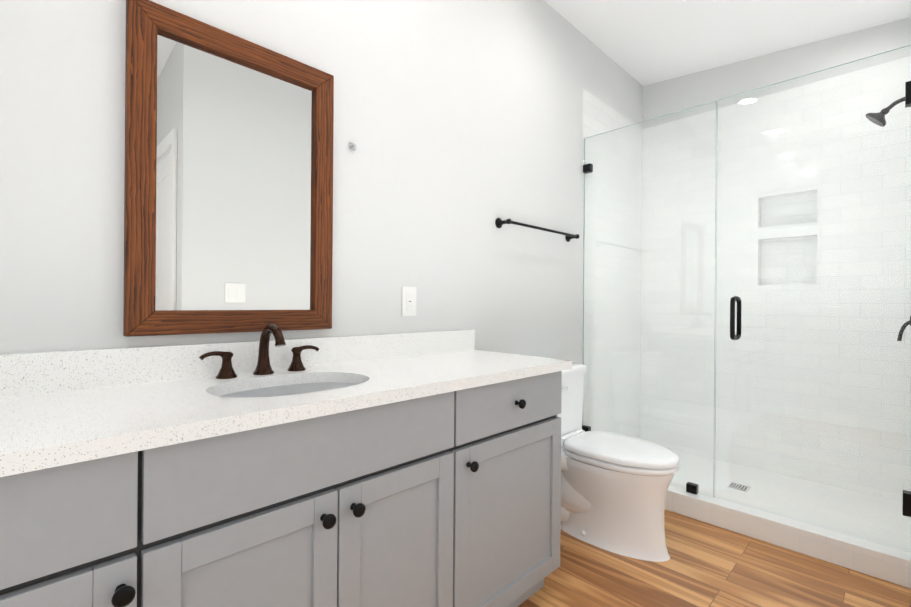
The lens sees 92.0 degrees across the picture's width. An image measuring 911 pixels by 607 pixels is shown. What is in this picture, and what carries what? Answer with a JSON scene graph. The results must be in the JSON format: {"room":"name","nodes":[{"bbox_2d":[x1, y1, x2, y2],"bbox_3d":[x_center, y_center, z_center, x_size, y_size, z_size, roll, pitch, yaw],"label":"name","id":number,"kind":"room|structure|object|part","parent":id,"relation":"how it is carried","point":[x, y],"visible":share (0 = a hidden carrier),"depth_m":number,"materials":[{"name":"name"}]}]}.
{"room":"bathroom","nodes":[
{"label":"bathroom","id":0,"kind":"room"},
{"bbox_2d":[0,329,474,395],"bbox_3d":[-0.588,0.162,1.372,1.888,0.093,0.019,0,0,-45],"label":"backsplash","id":1,"kind":"structure","parent":0,"relation":"attached to","point":[21,374],"depth_m":1.16,"materials":[{"name":"white stone"}]},
{"bbox_2d":[0,0,583,363],"bbox_3d":[-0.329,-0.325,1.728,3.045,2.835,0.120,0,0,-45],"label":"wall","id":2,"kind":"structure","parent":0,"point":[459,123],"depth_m":1.68,"materials":[{"name":"white paint"}]},
{"bbox_2d":[123,0,333,336],"bbox_3d":[-0.633,-0.349,1.317,0.574,0.869,0.028,0,0,-45],"label":"mirror","id":3,"kind":"object","parent":2,"relation":"attached to","point":[228,206],"visible":0.98,"depth_m":1.27,"materials":[{"name":"brown wood"}]},
{"bbox_2d":[349,143,355,149],"bbox_3d":[-0.368,-0.569,1.588,0.026,0.022,0.018,0,0,-45],"label":"hook","id":4,"kind":"object","parent":2,"relation":"attached to","point":[352,146],"visible":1,"depth_m":1.59,"materials":[{"name":"silver metal"}]},
{"bbox_2d":[402,287,415,315],"bbox_3d":[-0.186,-0.008,1.779,0.072,0.118,0.008,0,0,-45],"label":"electrical outlet plate","id":5,"kind":"object","parent":2,"relation":"attached to","point":[408,301],"visible":1,"depth_m":1.77,"materials":[{"name":"white plastic"}]},
{"bbox_2d":[495,218,579,241],"bbox_3d":[0.469,-0.396,2.381,0.699,0.052,0.074,0,0,-45],"label":"towel rail","id":6,"kind":"object","parent":2,"relation":"attached to","point":[499,222],"visible":1,"depth_m":2.27,"materials":[{"name":"black metal"}]},
{"bbox_2d":[581,36,642,437],"bbox_3d":[1.072,-0.314,3.120,0.905,2.835,0.120,0,0,-45],"label":"wall","id":7,"kind":"structure","parent":0,"point":[612,95],"depth_m":3.04,"materials":[{"name":"tile"}]},
{"bbox_2d":[518,510,910,606],"bbox_3d":[1.000,1.132,1.177,4.170,0.060,2.790,0,0,-45],"label":"floor","id":8,"kind":"structure","parent":0,"point":[707,565],"depth_m":1.76,"materials":[{"name":"brown wood"}]},
{"bbox_2d":[0,364,571,606],"bbox_3d":[-0.417,0.667,1.190,1.872,0.850,0.523,0,0,-45],"label":"bathroom vanity","id":9,"kind":"object","parent":8,"relation":"on","point":[418,469],"depth_m":0.97,"materials":[{"name":"grey paint"}]},
{"bbox_2d":[0,348,571,467],"bbox_3d":[-0.411,0.226,1.193,1.888,0.032,0.524,0,0,-45],"label":"countertop","id":10,"kind":"structure","parent":9,"relation":"on","point":[37,425],"depth_m":0.94,"materials":[{"name":"white stone"}]},
{"bbox_2d":[196,324,319,379],"bbox_3d":[-0.534,0.134,1.272,0.348,0.150,0.160,0,0,-45],"label":"faucet","id":11,"kind":"object","parent":10,"relation":"on","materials":[{"name":"brown metal"}]},
{"bbox_2d":[216,376,363,399],"bbox_3d":[-0.427,0.308,1.163,0.430,0.157,0.318,0,0,-45],"label":"sink","id":12,"kind":"object","parent":10,"relation":"in","point":[242,391],"depth_m":1.26,"materials":[{"name":"white ceramic"}]},
{"bbox_2d":[558,363,679,561],"bbox_3d":[0.690,0.713,2.131,0.382,0.775,0.728,0,0,-45],"label":"toilet","id":13,"kind":"object","parent":8,"relation":"on","point":[614,487],"visible":0.81,"depth_m":1.96,"materials":[{"name":"white ceramic"}]},
{"bbox_3d":[0.762,0.689,2.059,0.369,0.066,0.523,0,0,-45],"label":"seat","id":14,"kind":"part","parent":13,"relation":"part of","materials":[{"name":"white ceramic"}]},
{"bbox_2d":[665,483,910,588],"bbox_3d":[1.323,1.050,2.237,0.120,0.110,1.500,0,0,-45],"label":"sill","id":15,"kind":"structure","parent":8,"relation":"on","point":[876,559],"depth_m":1.96,"materials":[{"name":"stone"}]},
{"bbox_2d":[582,45,910,552],"bbox_3d":[1.332,-0.020,2.238,0.146,2.030,1.495,0,0,-45],"label":"glass","id":16,"kind":"object","parent":15,"relation":"on","point":[692,488],"visible":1,"depth_m":2.11,"materials":[{"name":"clear glass"}]},
{"bbox_3d":[1.590,-0.022,1.978,0.010,2.022,0.743,0,0,-45],"label":"door","id":17,"kind":"part","parent":16,"relation":"part of","materials":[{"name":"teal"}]},
{"bbox_2d":[671,449,910,548],"bbox_3d":[1.659,1.090,2.571,0.830,0.035,1.500,0,0,-45],"label":"floor","id":18,"kind":"structure","parent":8,"relation":"on","point":[849,524],"depth_m":2.42,"materials":[{"name":"white plastic"}]},
{"bbox_2d":[727,482,750,491],"bbox_3d":[1.656,1.070,2.568,0.100,0.004,0.100,0,0,-45],"label":"shower drain","id":19,"kind":"object","parent":18,"relation":"in","point":[736,485],"depth_m":2.57,"materials":[{"name":"silver metal"}]},
{"bbox_2d":[544,0,910,85],"bbox_3d":[1.021,-1.612,1.178,4.170,0.323,2.790,0,0,-45],"label":"ceiling","id":20,"kind":"structure","parent":0,"point":[644,42],"depth_m":2.58,"materials":[{"name":"white paint"}]},
{"bbox_2d":[640,17,910,501],"bbox_3d":[2.035,-0.307,2.935,0.200,2.835,1.740,0,0,-45],"label":"wall","id":21,"kind":"structure","parent":0,"point":[672,95],"depth_m":2.77,"materials":[{"name":"tile"}]},
{"bbox_3d":[2.198,-0.236,1.955,0.950,2.694,0.120,0,0,-45],"label":"wall","id":22,"kind":"structure","parent":0,"visible":0},
{"bbox_2d":[866,97,904,126],"bbox_3d":[2.100,-0.927,2.094,0.100,0.139,0.218,0,0,-45],"label":"shower head","id":23,"kind":"object","parent":22,"relation":"attached to","point":[877,119],"depth_m":2.11},
{"bbox_2d":[897,316,910,340],"bbox_3d":[2.133,0.086,2.053,0.170,0.181,0.102,0,0,-45],"label":"shower valve","id":24,"kind":"object","parent":22,"relation":"attached to","point":[906,324],"depth_m":2.06,"materials":[{"name":"black metal"}]}
]}

